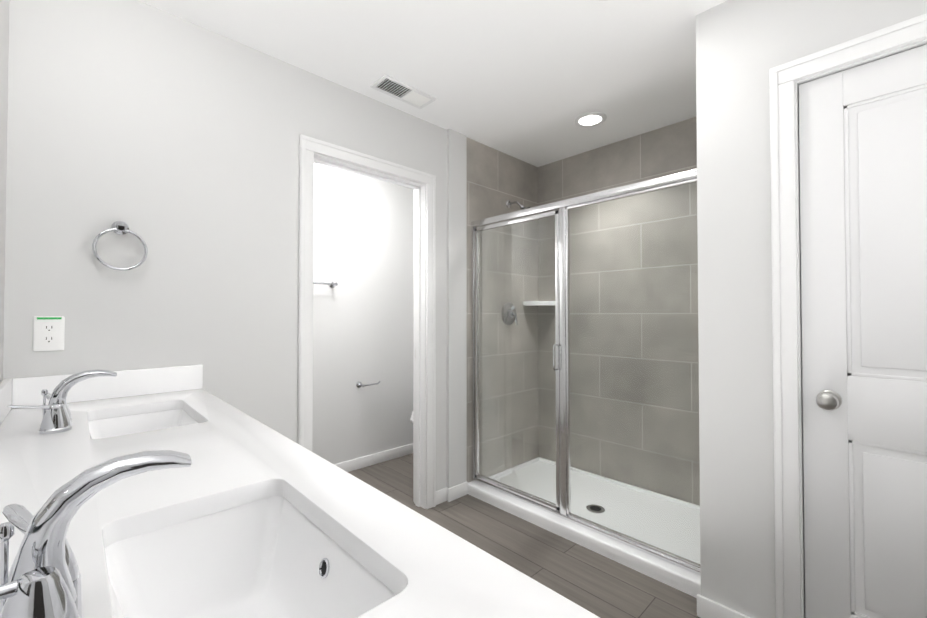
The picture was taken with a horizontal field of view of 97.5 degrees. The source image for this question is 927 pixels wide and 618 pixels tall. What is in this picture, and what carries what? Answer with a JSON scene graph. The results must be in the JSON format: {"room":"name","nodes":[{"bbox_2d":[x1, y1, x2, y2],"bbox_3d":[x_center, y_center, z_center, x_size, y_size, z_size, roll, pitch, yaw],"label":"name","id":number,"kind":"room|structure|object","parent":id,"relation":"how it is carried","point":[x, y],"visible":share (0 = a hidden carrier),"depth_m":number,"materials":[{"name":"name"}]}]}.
{"room":"bathroom","nodes":[
{"label":"bathroom","id":0,"kind":"room"},
{"bbox_2d":[0,0,9,381],"bbox_3d":[-0.621,-0.007,0.327,0.110,2.440,2.920,1,-1,-44],"label":"wall","id":1,"kind":"structure","parent":0,"point":[4,32],"depth_m":1.29,"materials":[{"name":"white paint"}]},
{"bbox_2d":[3,0,466,490],"bbox_3d":[-0.785,0.021,2.097,2.100,2.440,0.135,1,-1,-44],"label":"wall","id":2,"kind":"structure","parent":0,"point":[171,140],"depth_m":1.68,"materials":[{"name":"white paint"}]},
{"bbox_2d":[33,316,64,351],"bbox_3d":[-1.435,0.085,1.409,0.076,0.120,0.008,1,-1,-44],"label":"electrical outlet plate","id":3,"kind":"object","parent":2,"relation":"attached to","point":[48,333],"visible":1,"depth_m":1.41,"materials":[{"name":"white plastic"}]},
{"bbox_2d":[92,221,147,270],"bbox_3d":[-1.287,-0.238,1.526,0.159,0.192,0.052,1,-1,-44],"label":"towel ring","id":4,"kind":"object","parent":2,"relation":"attached to","point":[120,227],"visible":1,"depth_m":1.51,"materials":[{"name":"silver metal"}]},
{"bbox_2d":[298,134,435,508],"bbox_3d":[-0.540,0.192,2.345,0.870,2.105,0.156,1,-1,-44],"label":"door frame","id":5,"kind":"structure","parent":2,"relation":"attached to","point":[309,147],"depth_m":2.54,"materials":[{"name":"white paint"}]},
{"bbox_2d":[436,481,467,504],"bbox_3d":[-0.078,1.207,2.668,0.265,0.085,0.039,1,-1,-44],"label":"baseboard","id":6,"kind":"structure","parent":2,"relation":"attached to","point":[455,492],"depth_m":2.65,"materials":[{"name":"white paint"}]},
{"bbox_2d":[312,163,413,463],"bbox_3d":[-0.852,0.039,3.281,2.020,2.440,0.110,1,-1,-44],"label":"wall","id":7,"kind":"structure","parent":0,"point":[363,309],"depth_m":3.24,"materials":[{"name":"white paint"}]},
{"bbox_2d":[313,281,337,287],"bbox_3d":[-1.133,-0.187,2.892,0.498,0.048,0.070,1,-1,-44],"label":"towel bar","id":8,"kind":"object","parent":7,"relation":"attached to","point":[331,284],"visible":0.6,"depth_m":2.99,"materials":[{"name":"silver metal"}]},
{"bbox_2d":[356,381,380,387],"bbox_3d":[-0.754,0.598,3.237,0.181,0.050,0.077,1,-1,-44],"label":"toilet paper holder","id":9,"kind":"object","parent":7,"relation":"attached to","point":[359,384],"visible":1,"depth_m":3.21,"materials":[{"name":"silver metal"}]},
{"bbox_2d":[334,443,412,471],"bbox_3d":[-0.809,1.216,3.218,1.800,0.085,0.014,1,-1,-44],"label":"baseboard","id":10,"kind":"structure","parent":7,"relation":"attached to","point":[354,464],"depth_m":3.30,"materials":[{"name":"white paint"}]},
{"bbox_2d":[139,0,726,166],"bbox_3d":[0.177,-1.235,1.726,3.250,0.060,3.890,1,-1,-44],"label":"ceiling","id":11,"kind":"structure","parent":0,"point":[529,81],"depth_m":1.93,"materials":[{"name":"white paint"}]},
{"bbox_2d":[370,74,435,108],"bbox_3d":[-0.327,-1.192,2.245,0.340,0.009,0.150,1,-1,-44],"label":"air vent","id":12,"kind":"object","parent":11,"relation":"in","point":[399,90],"visible":1,"depth_m":2.23,"materials":[{"name":"white paint"}]},
{"bbox_2d":[574,112,606,126],"bbox_3d":[0.797,-1.188,2.560,0.196,0.008,0.196,1,-1,-44],"label":"recessed light","id":13,"kind":"object","parent":11,"relation":"in","point":[591,119],"visible":1,"depth_m":2.55,"materials":[{"name":"white paint"}]},
{"bbox_2d":[348,453,699,617],"bbox_3d":[0.177,1.265,1.687,3.250,0.060,3.890,1,-1,-44],"label":"floor","id":14,"kind":"structure","parent":0,"point":[597,584],"depth_m":2.04,"materials":[{"name":"wood"}]},
{"bbox_2d":[0,365,599,617],"bbox_3d":[-0.676,0.722,0.871,0.574,1.000,1.818,1,-1,-44],"label":"countertop","id":15,"kind":"structure","parent":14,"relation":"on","point":[243,515],"depth_m":0.68,"materials":[{"name":"white stone"}]},
{"bbox_2d":[7,369,116,433],"bbox_3d":[-1.127,0.250,1.154,0.214,0.151,0.222,1,-1,-44],"label":"faucet","id":16,"kind":"object","parent":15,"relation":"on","point":[57,417],"visible":1,"depth_m":1.10,"materials":[{"name":"silver metal"}]},
{"bbox_2d":[0,450,191,617],"bbox_3d":[-0.430,0.239,0.441,0.214,0.151,0.222,1,-1,-44],"label":"faucet","id":17,"kind":"object","parent":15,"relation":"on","point":[41,578],"visible":1,"depth_m":0.41,"materials":[{"name":"silver metal"}]},
{"bbox_2d":[468,457,700,597],"bbox_3d":[0.818,1.214,2.529,0.836,0.068,1.454,1,-1,-44],"label":"pan","id":18,"kind":"object","parent":14,"relation":"on","point":[674,576],"visible":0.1,"depth_m":2.38,"materials":[{"name":"white plastic"}]},
{"bbox_2d":[471,169,700,575],"bbox_3d":[0.569,0.280,2.305,0.102,1.792,1.456,1,-1,-44],"label":"shower door","id":19,"kind":"structure","parent":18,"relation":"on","point":[560,211],"depth_m":2.30,"materials":[{"name":"clear glass"}]},
{"bbox_2d":[696,1,732,608],"bbox_3d":[1.335,0.018,1.942,0.950,2.440,0.110,1,-1,-44],"label":"wall","id":20,"kind":"structure","parent":0,"point":[714,325],"depth_m":1.61,"materials":[{"name":"white paint"}]},
{"bbox_2d":[727,0,926,617],"bbox_3d":[1.454,0.007,1.211,0.110,2.440,1.110,1,-1,-44],"label":"wall","id":21,"kind":"structure","parent":0,"point":[764,37],"depth_m":1.51,"materials":[{"name":"white paint"}]},
{"bbox_2d":[697,594,750,617],"bbox_3d":[1.029,1.190,1.547,0.014,0.085,0.257,1,-1,-44],"label":"baseboard","id":22,"kind":"structure","parent":21,"relation":"attached to","point":[708,608],"depth_m":1.59,"materials":[{"name":"white paint"}]},
{"bbox_2d":[769,13,926,617],"bbox_3d":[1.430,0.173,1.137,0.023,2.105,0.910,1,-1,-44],"label":"door frame","id":23,"kind":"structure","parent":21,"relation":"attached to","point":[784,77],"depth_m":1.43,"materials":[{"name":"white paint"}]},
{"bbox_2d":[799,44,926,617],"bbox_3d":[1.462,0.209,1.168,0.175,2.018,0.755,1,-1,-44],"label":"closet door","id":24,"kind":"structure","parent":21,"relation":"in","point":[863,172],"depth_m":1.32,"materials":[{"name":"white paint"}]},
{"bbox_3d":[1.207,0.032,2.843,0.110,2.440,1.590,1,-1,-44],"label":"wall","id":25,"kind":"structure","parent":0,"visible":0},
{"bbox_2d":[523,301,554,305],"bbox_3d":[0.614,-0.044,3.223,0.200,0.035,0.200,1,-1,-44],"label":"corner shelf","id":26,"kind":"object","parent":25,"relation":"attached to","point":[539,303],"depth_m":3.18,"materials":[{"name":"white ceramic"}]},
{"bbox_2d":[538,117,699,505],"bbox_3d":[1.129,0.032,2.836,0.012,2.440,1.468,1,-1,-44],"label":"wall tile","id":27,"kind":"structure","parent":25,"relation":"attached to","point":[671,149],"depth_m":2.81,"materials":[{"name":"grey tile"}]},
{"bbox_3d":[0.312,0.037,3.164,0.960,2.440,0.110,1,-1,-44],"label":"wall","id":28,"kind":"structure","parent":0,"visible":0},
{"bbox_2d":[467,137,538,481],"bbox_3d":[0.317,0.036,3.083,0.845,2.440,0.012,1,-1,-44],"label":"shower wall tile","id":29,"kind":"structure","parent":28,"relation":"attached to","point":[496,180],"depth_m":3.07,"materials":[{"name":"grey tile"}]},
{"bbox_2d":[501,302,516,324],"bbox_3d":[0.371,0.036,3.074,0.172,0.172,0.077,1,-1,-44],"label":"shower valve","id":30,"kind":"object","parent":29,"relation":"attached to","point":[508,313],"depth_m":3.07,"materials":[{"name":"silver metal"}]},
{"bbox_2d":[506,200,530,209],"bbox_3d":[0.416,-0.756,3.038,0.090,0.157,0.208,1,-1,-44],"label":"shower head","id":31,"kind":"object","parent":29,"relation":"attached to","point":[509,203],"visible":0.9,"depth_m":3.06}
]}

